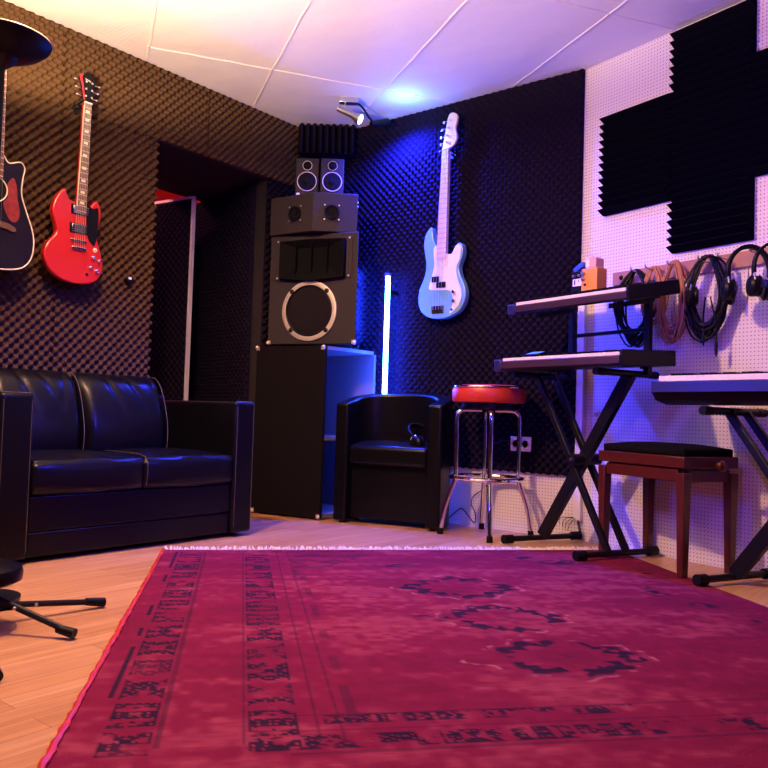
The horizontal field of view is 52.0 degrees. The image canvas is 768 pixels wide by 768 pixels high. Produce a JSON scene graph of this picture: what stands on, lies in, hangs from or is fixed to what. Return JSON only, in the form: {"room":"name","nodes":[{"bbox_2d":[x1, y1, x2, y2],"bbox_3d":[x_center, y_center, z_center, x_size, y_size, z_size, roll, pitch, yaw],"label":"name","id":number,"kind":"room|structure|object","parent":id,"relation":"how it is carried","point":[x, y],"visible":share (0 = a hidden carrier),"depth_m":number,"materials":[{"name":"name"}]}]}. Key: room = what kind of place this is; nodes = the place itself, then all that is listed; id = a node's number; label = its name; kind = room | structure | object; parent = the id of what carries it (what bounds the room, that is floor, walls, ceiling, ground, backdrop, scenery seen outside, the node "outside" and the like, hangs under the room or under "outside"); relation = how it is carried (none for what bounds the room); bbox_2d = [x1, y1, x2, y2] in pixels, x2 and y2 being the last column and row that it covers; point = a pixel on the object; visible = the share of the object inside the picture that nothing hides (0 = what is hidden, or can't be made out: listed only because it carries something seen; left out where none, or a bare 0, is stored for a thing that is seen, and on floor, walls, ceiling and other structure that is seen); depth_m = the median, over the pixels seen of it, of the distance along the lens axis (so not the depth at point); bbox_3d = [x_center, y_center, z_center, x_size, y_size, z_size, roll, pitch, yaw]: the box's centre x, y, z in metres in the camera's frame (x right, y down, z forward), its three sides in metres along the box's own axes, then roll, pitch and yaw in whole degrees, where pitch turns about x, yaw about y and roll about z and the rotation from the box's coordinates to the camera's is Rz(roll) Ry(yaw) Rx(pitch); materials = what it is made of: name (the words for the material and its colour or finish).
{"room":"studio","nodes":[
{"label":"studio","id":0,"kind":"room"},
{"bbox_2d":[155,189,180,201],"bbox_3d":[-2.535,-0.569,5.581,0.080,2.600,2.500,0,-3,38],"label":"wall","id":1,"kind":"structure","parent":0,"point":[162,195],"depth_m":6.45,"materials":[{"name":"red"}]},
{"bbox_2d":[27,96,320,496],"bbox_3d":[-1.994,-0.537,3.234,0.084,2.390,5.100,0,-3,38],"label":"wall","id":2,"kind":"structure","parent":0,"point":[261,182],"depth_m":4.77,"materials":[{"name":"grey paint"}]},
{"bbox_2d":[0,89,64,370],"bbox_3d":[-2.014,-0.357,3.108,0.040,1.980,1.497,0,-3,38],"label":"sheet","id":3,"kind":"object","parent":2,"relation":"attached to","point":[33,127],"visible":0.5,"depth_m":3.61,"materials":[{"name":"brown"}]},
{"bbox_2d":[0,0,68,106],"bbox_3d":[-1.977,-1.540,3.153,0.039,0.384,1.497,0,-3,38],"label":"sheet","id":4,"kind":"object","parent":2,"relation":"attached to","point":[44,80],"visible":0.73,"depth_m":3.65,"materials":[{"name":"brown"}]},
{"bbox_3d":[-1.694,-1.342,3.401,0.126,0.044,0.079,0,-3,38],"label":"hanger","id":5,"kind":"object","parent":4,"relation":"attached to","visible":0},
{"bbox_2d":[0,70,33,270],"bbox_3d":[-1.672,-1.013,3.364,0.106,1.048,0.371,0,-3,38],"label":"acoustic guitar","id":6,"kind":"object","parent":5,"relation":"hanging from","point":[16,231],"visible":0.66,"depth_m":3.39,"materials":[{"name":"black lacquered wood"},{"name":"mahogany"},{"name":"red plastic"}]},
{"bbox_2d":[50,109,159,377],"bbox_3d":[-1.384,-0.307,3.902,0.040,1.980,0.527,0,-3,38],"label":"acoustic foam panel","id":7,"kind":"object","parent":2,"relation":"attached to","point":[102,325],"visible":0.48,"depth_m":3.94,"materials":[{"name":"brown"}]},
{"bbox_2d":[125,275,132,283],"bbox_3d":[-1.288,-0.528,3.983,0.020,0.042,0.042,0,-3,38],"label":"wall switch","id":8,"kind":"object","parent":7,"relation":"attached to","point":[128,279],"visible":1,"depth_m":3.98,"materials":[{"name":"black plastic"}]},
{"bbox_2d":[63,28,209,156],"bbox_3d":[-1.247,-1.483,4.074,0.039,0.384,0.850,0,-3,38],"label":"sheet","id":9,"kind":"object","parent":2,"relation":"attached to","point":[137,95],"visible":0.96,"depth_m":4.05,"materials":[{"name":"brown"}]},
{"bbox_2d":[72,99,96,113],"bbox_3d":[-1.429,-1.318,3.736,0.126,0.044,0.075,0,-3,38],"label":"hanger","id":10,"kind":"object","parent":9,"relation":"attached to","point":[77,110],"visible":0.86,"depth_m":3.75,"materials":[{"name":"black paint"}]},
{"bbox_2d":[41,72,101,284],"bbox_3d":[-1.436,-0.971,3.684,0.050,1.008,0.296,0,-3,38],"label":"electric guitar","id":11,"kind":"object","parent":10,"relation":"hanging from","point":[71,254],"visible":1,"depth_m":3.68,"materials":[{"name":"red wood"}]},
{"bbox_2d":[155,148,256,201],"bbox_3d":[-1.265,-1.292,4.767,0.680,0.060,0.990,0,-3,38],"label":"ceiling","id":12,"kind":"structure","parent":2,"relation":"attached to","point":[177,174],"depth_m":4.81,"materials":[{"name":"grey paint"}]},
{"bbox_2d":[205,89,320,186],"bbox_3d":[-0.697,-1.439,4.768,0.039,0.384,0.917,0,-3,38],"label":"sheet","id":13,"kind":"object","parent":2,"relation":"attached to","point":[244,137],"visible":0.73,"depth_m":4.65,"materials":[{"name":"brown"}]},
{"bbox_2d":[261,179,294,346],"bbox_3d":[-0.588,-0.244,4.906,0.040,1.980,0.448,0,-3,38],"label":"sheet","id":14,"kind":"object","parent":2,"relation":"attached to","point":[274,189],"visible":0.06,"depth_m":4.76,"materials":[{"name":"black"}]},
{"bbox_2d":[248,182,256,401],"bbox_3d":[-1.042,-0.241,5.101,0.049,2.000,0.800,4,-3,-41],"label":"wall","id":15,"kind":"structure","parent":0,"point":[255,182],"depth_m":4.82,"materials":[{"name":"grey paint"}]},
{"bbox_2d":[188,182,255,401],"bbox_3d":[-1.085,-0.248,5.081,0.041,1.970,0.772,4,-3,-41],"label":"sheet","id":16,"kind":"object","parent":15,"relation":"attached to","point":[219,368],"visible":0.64,"depth_m":5.03,"materials":[{"name":"black"}]},
{"bbox_2d":[5,0,743,127],"bbox_3d":[-0.132,-1.758,1.834,4.700,0.060,5.500,0,-3,38],"label":"ceiling","id":17,"kind":"structure","parent":0,"point":[488,46],"depth_m":3.79,"materials":[{"name":"white"}]},
{"bbox_2d":[147,0,157,57],"bbox_3d":[-0.476,-1.729,2.053,0.014,0.003,4.260,3,-2,-20],"label":"trim","id":18,"kind":"structure","parent":17,"relation":"attached to","point":[156,0],"depth_m":3.72,"materials":[{"name":"white"}]},
{"bbox_2d":[254,0,311,104],"bbox_3d":[0.044,-1.698,2.447,0.014,0.003,4.640,3,-2,-20],"label":"trim","id":19,"kind":"structure","parent":17,"relation":"attached to","point":[310,1],"depth_m":3.90,"materials":[{"name":"white"}]},
{"bbox_2d":[147,46,453,102],"bbox_3d":[-0.392,-1.644,4.215,1.680,0.003,0.014,3,-2,-20],"label":"trim","id":20,"kind":"structure","parent":17,"relation":"attached to","point":[147,46],"depth_m":4.18,"materials":[{"name":"white"}]},
{"bbox_2d":[298,123,355,162],"bbox_3d":[-0.357,-1.521,4.910,0.301,0.186,0.250,0,-3,38],"label":"trap","id":21,"kind":"object","parent":17,"relation":"attached to","point":[319,142],"visible":0.98,"depth_m":4.90,"materials":[{"name":"black plastic"}]},
{"bbox_2d":[337,97,389,126],"bbox_3d":[-0.091,-1.545,4.555,0.377,0.156,0.136,4,-3,-39],"label":"ceiling spotlight","id":22,"kind":"object","parent":17,"relation":"attached to","point":[357,118],"visible":1,"depth_m":4.47,"materials":[{"name":"silver metal"}]},
{"bbox_2d":[349,0,468,126],"bbox_3d":[0.574,-1.667,2.813,0.014,0.003,4.680,3,-2,-20],"label":"trim","id":23,"kind":"structure","parent":17,"relation":"attached to","point":[466,1],"depth_m":3.88,"materials":[{"name":"white"}]},
{"bbox_2d":[512,0,628,86],"bbox_3d":[1.266,-1.649,2.728,0.014,0.003,3.280,3,-2,-20],"label":"trim","id":24,"kind":"structure","parent":17,"relation":"attached to","point":[624,2],"depth_m":3.72,"materials":[{"name":"white"}]},
{"bbox_2d":[549,0,671,29],"bbox_3d":[-0.733,-1.707,2.832,4.360,0.003,0.015,3,-2,-20],"label":"trim","id":25,"kind":"structure","parent":17,"relation":"attached to","point":[549,0],"depth_m":3.47,"materials":[{"name":"white"}]},
{"bbox_2d":[0,512,767,767],"bbox_3d":[-1.031,0.688,2.393,6.800,0.060,5.500,0,-3,38],"label":"floor","id":26,"kind":"structure","parent":0,"point":[44,670],"depth_m":2.59,"materials":[{"name":"brown wood"}]},
{"bbox_2d":[0,18,52,600],"bbox_3d":[-1.196,-0.205,2.385,0.281,1.713,0.281,0,-3,38],"label":"floor lamp","id":27,"kind":"object","parent":26,"relation":"on","point":[20,44],"visible":0.98,"depth_m":2.39,"materials":[{"name":"black metal"}]},
{"bbox_2d":[0,558,105,680],"bbox_3d":[-0.985,0.563,2.127,0.830,0.168,0.531,0,-3,38],"label":"stool","id":28,"kind":"object","parent":26,"relation":"on","point":[11,571],"visible":1,"depth_m":2.04,"materials":[{"name":"black metal"}]},
{"bbox_2d":[0,367,253,560],"bbox_3d":[-1.231,0.311,3.476,0.620,0.723,1.224,0,-3,38],"label":"sofa","id":29,"kind":"object","parent":26,"relation":"on","point":[89,461],"visible":1,"depth_m":3.35,"materials":[{"name":"black leather"}]},
{"bbox_2d":[0,367,78,449],"bbox_3d":[-1.500,0.131,3.341,0.229,0.390,0.393,0,-3,38],"label":"cushion","id":30,"kind":"object","parent":29,"relation":"on","point":[56,393],"depth_m":3.32,"materials":[{"name":"black leather"}]},
{"bbox_2d":[29,449,142,495],"bbox_3d":[-1.345,0.361,3.259,0.530,0.172,0.503,0,-3,38],"label":"seat cushion","id":31,"kind":"object","parent":29,"relation":"on","point":[52,472],"depth_m":3.10,"materials":[{"name":"black leather"}]},
{"bbox_2d":[71,373,162,451],"bbox_3d":[-1.242,0.151,3.666,0.229,0.390,0.433,0,-3,38],"label":"cushion","id":32,"kind":"object","parent":29,"relation":"on","point":[122,412],"depth_m":3.57,"materials":[{"name":"black leather"}]},
{"bbox_2d":[109,447,231,488],"bbox_3d":[-1.045,0.384,3.638,0.530,0.172,0.501,0,-3,38],"label":"seat cushion","id":33,"kind":"object","parent":29,"relation":"on","point":[160,467],"depth_m":3.48,"materials":[{"name":"black leather"}]},
{"bbox_2d":[147,196,195,399],"bbox_3d":[-1.520,-0.223,5.065,0.702,1.912,0.043,0,-3,31],"label":"door","id":34,"kind":"structure","parent":26,"relation":"on","point":[173,265],"depth_m":4.96,"materials":[{"name":"grey paint"}]},
{"bbox_2d":[251,345,375,518],"bbox_3d":[-0.415,0.273,4.640,0.479,0.968,0.535,0,-3,38],"label":"cabinet","id":35,"kind":"object","parent":26,"relation":"on","point":[299,389],"visible":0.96,"depth_m":4.50,"materials":[{"name":"black wood"}]},
{"bbox_2d":[266,232,358,348],"bbox_3d":[-0.333,-0.531,4.614,0.548,0.650,0.436,0,-3,38],"label":"speaker","id":36,"kind":"object","parent":35,"relation":"on","point":[313,294],"visible":1,"depth_m":4.50},
{"bbox_2d":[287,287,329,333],"bbox_3d":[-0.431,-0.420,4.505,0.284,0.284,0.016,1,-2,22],"label":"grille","id":37,"kind":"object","parent":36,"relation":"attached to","point":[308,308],"depth_m":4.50,"materials":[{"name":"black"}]},
{"bbox_2d":[286,285,331,336],"bbox_3d":[-0.431,-0.420,4.505,0.298,0.298,0.012,1,-2,22],"label":"grille","id":38,"kind":"object","parent":36,"relation":"attached to","point":[308,307],"depth_m":4.50,"materials":[{"name":"black plastic"}]},
{"bbox_2d":[270,192,358,236],"bbox_3d":[-0.341,-0.970,4.643,0.498,0.222,0.424,0,-3,38],"label":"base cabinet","id":39,"kind":"object","parent":36,"relation":"on","point":[314,212],"visible":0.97,"depth_m":4.48,"materials":[{"name":"grey wood"}]},
{"bbox_2d":[295,158,319,194],"bbox_3d":[-0.449,-1.199,4.642,0.134,0.226,0.153,2,-2,-2],"label":"monitor","id":40,"kind":"object","parent":39,"relation":"on","point":[307,170],"visible":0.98,"depth_m":4.58,"materials":[{"name":"grey plastic"}]},
{"bbox_2d":[320,158,343,193],"bbox_3d":[-0.305,-1.195,4.634,0.134,0.226,0.153,2,-2,-5],"label":"monitor","id":41,"kind":"object","parent":39,"relation":"on","point":[332,170],"visible":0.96,"depth_m":4.57,"materials":[{"name":"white plastic"}]},
{"bbox_2d":[324,435,335,440],"bbox_3d":[-0.399,0.313,4.639,0.450,0.018,0.469,0,-3,38],"label":"shelf","id":42,"kind":"object","parent":35,"relation":"attached to","point":[326,437],"depth_m":4.43,"materials":[{"name":"grey"}]},
{"bbox_2d":[333,393,451,530],"bbox_3d":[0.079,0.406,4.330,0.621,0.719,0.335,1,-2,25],"label":"tub chair","id":43,"kind":"object","parent":26,"relation":"on","point":[377,476],"visible":0.94,"depth_m":4.26,"materials":[{"name":"black leather"}]},
{"bbox_2d":[350,440,427,467],"bbox_3d":[0.066,0.379,4.300,0.459,0.130,0.243,1,-2,25],"label":"seat cushion","id":44,"kind":"object","parent":43,"relation":"on","point":[363,453],"depth_m":4.21,"materials":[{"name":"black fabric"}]},
{"bbox_2d":[395,423,424,446],"bbox_3d":[0.175,0.290,4.333,0.202,0.151,0.292,3,-3,-37],"label":"headphones","id":45,"kind":"object","parent":43,"relation":"on","point":[417,441],"visible":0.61,"depth_m":4.22,"materials":[{"name":"black plastic"}]},
{"bbox_2d":[410,436,424,446],"bbox_3d":[0.178,0.318,4.204,0.088,0.084,0.062,0,-3,38],"label":"ear cup","id":46,"kind":"object","parent":45,"relation":"on","point":[417,441],"depth_m":4.18,"materials":[{"name":"black plastic"}]},
{"bbox_2d":[37,545,767,767],"bbox_3d":[0.536,0.699,2.417,2.574,0.023,2.315,2,-2,-10],"label":"rug","id":47,"kind":"object","parent":26,"relation":"on","point":[536,657],"visible":0.96,"depth_m":1.85,"materials":[{"name":"red carpet"}]},
{"bbox_2d":[501,297,659,560],"bbox_3d":[0.921,0.191,3.598,0.467,1.134,0.603,3,-3,-31],"label":"keyboard stand","id":48,"kind":"object","parent":47,"relation":"on","point":[587,458],"visible":0.98,"depth_m":3.56,"materials":[{"name":"black paint"}]},
{"bbox_2d":[494,349,675,371],"bbox_3d":[0.879,-0.102,3.542,0.353,0.088,0.752,3,-3,-34],"label":"keyboard","id":49,"kind":"object","parent":48,"relation":"on","point":[622,358],"visible":1,"depth_m":3.32,"materials":[{"name":"black plastic"}]},
{"bbox_2d":[525,351,546,354],"bbox_3d":[0.725,-0.144,3.771,0.060,0.026,0.092,3,-3,-34],"label":"display unit","id":50,"kind":"object","parent":49,"relation":"on","point":[542,352],"visible":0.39,"depth_m":3.75,"materials":[{"name":"black plastic"}]},
{"bbox_2d":[507,279,680,314],"bbox_3d":[0.919,-0.385,3.532,0.344,0.126,0.702,3,-3,-34],"label":"keyboard","id":51,"kind":"object","parent":48,"relation":"on","point":[635,291],"visible":0.99,"depth_m":3.31,"materials":[{"name":"black plastic"}]},
{"bbox_2d":[572,262,585,291],"bbox_3d":[0.920,-0.496,3.681,0.072,0.143,0.069,3,-3,-34],"label":"effect pedal","id":52,"kind":"object","parent":51,"relation":"on","point":[576,275],"visible":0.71,"depth_m":3.67,"materials":[{"name":"black plastic"}]},
{"bbox_2d":[573,262,585,271],"bbox_3d":[0.926,-0.542,3.688,0.050,0.050,0.065,3,-3,-34],"label":"switch","id":53,"kind":"object","parent":52,"relation":"attached to","point":[578,268],"depth_m":3.67,"materials":[{"name":"blue plastic"}]},
{"bbox_2d":[580,267,606,290],"bbox_3d":[0.961,-0.478,3.619,0.084,0.105,0.092,3,-3,-34],"label":"effect pedal","id":54,"kind":"object","parent":51,"relation":"on","point":[595,277],"visible":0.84,"depth_m":3.59,"materials":[{"name":"orange metal"}]},
{"bbox_2d":[585,256,603,268],"bbox_3d":[0.969,-0.558,3.624,0.058,0.054,0.063,3,-3,-34],"label":"effect pedal","id":55,"kind":"object","parent":54,"relation":"on","point":[593,261],"visible":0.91,"depth_m":3.60,"materials":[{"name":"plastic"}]},
{"bbox_2d":[598,441,738,577],"bbox_3d":[1.185,0.500,3.277,0.298,0.510,0.536,3,-2,-25],"label":"piano bench","id":56,"kind":"object","parent":47,"relation":"on","point":[682,463],"visible":0.92,"depth_m":3.13,"materials":[{"name":"brown wood"}]},
{"bbox_2d":[692,406,767,585],"bbox_3d":[1.456,0.414,2.778,0.417,0.658,0.544,3,-3,-31],"label":"keyboard stand","id":57,"kind":"object","parent":47,"relation":"on","point":[741,568],"visible":1,"depth_m":2.91,"materials":[{"name":"black paint"}]},
{"bbox_2d":[651,371,767,405],"bbox_3d":[1.537,0.016,2.601,0.316,0.121,1.320,3,-3,-34],"label":"piano","id":58,"kind":"object","parent":57,"relation":"on","point":[750,388],"visible":1,"depth_m":2.86,"materials":[{"name":"black plastic"}]},
{"bbox_2d":[437,384,533,542],"bbox_3d":[0.524,0.386,3.996,0.383,0.764,0.383,4,-3,-40],"label":"bar stool","id":59,"kind":"object","parent":26,"relation":"on","point":[472,397],"visible":1,"depth_m":3.91,"materials":[{"name":"silver metal"}]},
{"bbox_2d":[322,69,587,534],"bbox_3d":[0.299,-0.413,4.602,1.978,2.390,0.100,0,-3,38],"label":"wall","id":60,"kind":"structure","parent":0,"point":[508,510],"depth_m":4.16,"materials":[{"name":"white paint"}]},
{"bbox_2d":[343,107,438,393],"bbox_3d":[-0.056,-0.571,4.803,0.870,2.077,0.039,0,-3,38],"label":"acoustic foam panel","id":61,"kind":"object","parent":60,"relation":"attached to","point":[392,171],"visible":0.44,"depth_m":4.71,"materials":[{"name":"black"}]},
{"bbox_2d":[382,273,397,392],"bbox_3d":[0.030,-0.085,4.599,0.042,1.118,0.116,0,-3,38],"label":"tube","id":62,"kind":"object","parent":61,"relation":"attached to","point":[388,291],"visible":0.56,"depth_m":4.57,"materials":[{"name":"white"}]},
{"bbox_2d":[449,485,486,522],"bbox_3d":[0.453,0.655,4.328,0.264,0.224,0.009,0,-3,37],"label":"power cable","id":63,"kind":"object","parent":60,"relation":"attached to","point":[486,485],"visible":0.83,"depth_m":4.31,"materials":[{"name":"black rubber"}]},
{"bbox_2d":[430,69,584,475],"bbox_3d":[0.637,-0.570,4.254,0.893,2.076,0.039,0,-3,38],"label":"acoustic foam panel","id":64,"kind":"object","parent":60,"relation":"attached to","point":[516,197],"visible":0.73,"depth_m":4.21,"materials":[{"name":"black"}]},
{"bbox_2d":[439,148,456,158],"bbox_3d":[0.367,-1.305,4.450,0.079,0.044,0.090,0,-3,38],"label":"hanger","id":65,"kind":"object","parent":64,"relation":"attached to","point":[453,154],"visible":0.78,"depth_m":4.44,"materials":[{"name":"black paint"}]},
{"bbox_2d":[418,113,468,321],"bbox_3d":[0.341,-0.935,4.425,0.319,1.169,0.060,0,-3,38],"label":"bass guitar","id":66,"kind":"object","parent":65,"relation":"hanging from","point":[444,290],"visible":1,"depth_m":4.40,"materials":[{"name":"blue wood"}]},
{"bbox_2d":[510,436,531,451],"bbox_3d":[0.712,0.312,4.101,0.120,0.076,0.014,0,-3,38],"label":"wall outlet","id":67,"kind":"object","parent":64,"relation":"attached to","point":[525,441],"visible":0.82,"depth_m":4.09,"materials":[{"name":"white plastic"}]},
{"bbox_2d":[521,440,528,448],"bbox_3d":[0.733,0.312,4.082,0.048,0.048,0.010,0,-3,38],"label":"socket","id":68,"kind":"object","parent":67,"relation":"attached to","point":[524,443],"depth_m":4.08,"materials":[{"name":"black plastic"}]},
{"bbox_2d":[578,0,767,570],"bbox_3d":[1.786,-0.431,2.927,0.101,2.390,2.620,3,-3,-34],"label":"wall","id":69,"kind":"structure","parent":0,"point":[636,238],"depth_m":3.58,"materials":[{"name":"white paint"}]},
{"bbox_2d":[573,305,586,520],"bbox_3d":[0.983,0.108,3.939,0.026,1.140,0.040,4,-3,-43],"label":"duct","id":70,"kind":"object","parent":69,"relation":"attached to","point":[582,310],"visible":0.56,"depth_m":3.93,"materials":[{"name":"white"}]},
{"bbox_2d":[560,517,581,537],"bbox_3d":[0.937,0.709,3.928,0.023,0.097,0.130,4,-3,-45],"label":"loose wires","id":71,"kind":"object","parent":70,"relation":"hanging from","point":[578,523],"visible":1,"depth_m":3.92,"materials":[{"name":"black rubber"}]},
{"bbox_2d":[613,270,633,285],"bbox_3d":[1.141,-0.504,3.759,0.029,0.064,0.108,3,-3,-34],"label":"junction box","id":72,"kind":"object","parent":69,"relation":"attached to","point":[618,277],"visible":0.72,"depth_m":3.76,"materials":[{"name":"plastic"}]},
{"bbox_2d":[597,93,673,216],"bbox_3d":[1.185,-1.077,3.718,0.058,0.493,0.393,3,-3,-34],"label":"panel","id":73,"kind":"object","parent":69,"relation":"attached to","point":[635,142],"visible":0.98,"depth_m":3.70,"materials":[{"name":"black"}]},
{"bbox_2d":[630,247,767,282],"bbox_3d":[1.566,-0.523,3.063,0.115,0.076,1.500,3,-3,-34],"label":"hook rail","id":74,"kind":"object","parent":69,"relation":"attached to","point":[743,259],"visible":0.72,"depth_m":3.37,"materials":[{"name":"brown wood"}]},
{"bbox_2d":[613,269,655,347],"bbox_3d":[1.155,-0.351,3.636,0.048,0.369,0.232,3,-3,-34],"label":"coiled cable","id":75,"kind":"object","parent":74,"relation":"hanging from","point":[633,339],"visible":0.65,"depth_m":3.66,"materials":[{"name":"black rubber"}]},
{"bbox_2d":[640,265,668,325],"bbox_3d":[1.215,-0.395,3.555,0.040,0.287,0.144,3,-3,-34],"label":"coiled cable","id":76,"kind":"object","parent":74,"relation":"hanging from","point":[658,273],"visible":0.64,"depth_m":3.53,"materials":[{"name":"brown plastic"}]},
{"bbox_2d":[657,259,688,343],"bbox_3d":[1.272,-0.362,3.467,0.045,0.375,0.156,3,-3,-34],"label":"coiled cable","id":77,"kind":"object","parent":74,"relation":"hanging from","point":[666,326],"visible":0.89,"depth_m":3.45,"materials":[{"name":"brown plastic"}]},
{"bbox_2d":[682,254,727,356],"bbox_3d":[1.362,-0.332,3.333,0.042,0.442,0.218,3,-3,-34],"label":"coiled cable","id":78,"kind":"object","parent":74,"relation":"hanging from","point":[716,321],"visible":0.76,"depth_m":3.32,"materials":[{"name":"black rubber"}]},
{"bbox_2d":[686,256,735,305],"bbox_3d":[1.365,-0.431,3.287,0.192,0.208,0.080,1,-2,21],"label":"headphones","id":79,"kind":"object","parent":74,"relation":"hanging from","point":[692,294],"visible":0.71,"depth_m":3.28,"materials":[{"name":"black plastic"}]},
{"bbox_2d":[686,287,698,305],"bbox_3d":[1.298,-0.368,3.311,0.061,0.080,0.084,0,-3,38],"label":"ear cup","id":80,"kind":"object","parent":79,"relation":"on","point":[692,294],"depth_m":3.28,"materials":[{"name":"black plastic"}]},
{"bbox_2d":[723,297,735,304],"bbox_3d":[1.427,-0.366,3.259,0.061,0.080,0.084,0,-3,38],"label":"ear cup","id":81,"kind":"object","parent":79,"relation":"on","point":[730,302],"depth_m":3.24,"materials":[{"name":"black plastic"}]},
{"bbox_2d":[720,244,767,300],"bbox_3d":[1.448,-0.443,3.126,0.206,0.224,0.086,2,-2,7],"label":"headphones","id":82,"kind":"object","parent":74,"relation":"hanging from","point":[729,287],"visible":0.92,"depth_m":3.12,"materials":[{"name":"black plastic"}]},
{"bbox_2d":[720,279,737,299],"bbox_3d":[1.372,-0.375,3.134,0.075,0.086,0.088,0,-3,38],"label":"ear cup","id":83,"kind":"object","parent":82,"relation":"on","point":[729,287],"depth_m":3.10,"materials":[{"name":"black plastic"}]},
{"bbox_2d":[760,279,767,300],"bbox_3d":[1.520,-0.372,3.114,0.075,0.086,0.088,0,-3,38],"label":"ear cup","id":84,"kind":"object","parent":82,"relation":"on","point":[764,296],"depth_m":3.09,"materials":[{"name":"black plastic"}]},
{"bbox_2d":[745,266,748,315],"bbox_3d":[1.458,-0.372,3.157,0.010,0.200,0.016,3,-3,-35],"label":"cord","id":85,"kind":"object","parent":74,"relation":"hanging from","point":[746,305],"visible":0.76,"depth_m":3.15,"materials":[{"name":"rubber"}]},
{"bbox_2d":[746,243,767,296],"bbox_3d":[1.509,-0.443,3.038,0.202,0.218,0.084,2,-2,7],"label":"headphones","id":86,"kind":"object","parent":74,"relation":"hanging from","point":[754,284],"visible":1,"depth_m":3.03,"materials":[{"name":"black plastic"}]},
{"bbox_2d":[746,275,763,296],"bbox_3d":[1.434,-0.378,3.046,0.073,0.084,0.086,0,-3,38],"label":"ear cup","id":87,"kind":"object","parent":86,"relation":"on","point":[754,284],"depth_m":3.02,"materials":[{"name":"black plastic"}]},
{"bbox_2d":[666,119,754,253],"bbox_3d":[1.398,-0.841,3.387,0.058,0.499,0.382,3,-3,-34],"label":"panel","id":88,"kind":"object","parent":69,"relation":"attached to","point":[712,198],"visible":0.99,"depth_m":3.36,"materials":[{"name":"black"}]},
{"bbox_2d":[668,0,756,142],"bbox_3d":[1.414,-1.346,3.406,0.058,0.508,0.382,3,-3,-34],"label":"panel","id":89,"kind":"object","parent":69,"relation":"attached to","point":[712,59],"visible":0.95,"depth_m":3.38,"materials":[{"name":"black"}]},
{"bbox_2d":[748,48,767,176],"bbox_3d":[1.629,-1.114,3.073,0.058,0.515,0.399,3,-3,-34],"label":"panel","id":90,"kind":"object","parent":69,"relation":"attached to","point":[759,161],"visible":1,"depth_m":3.20,"materials":[{"name":"black"}]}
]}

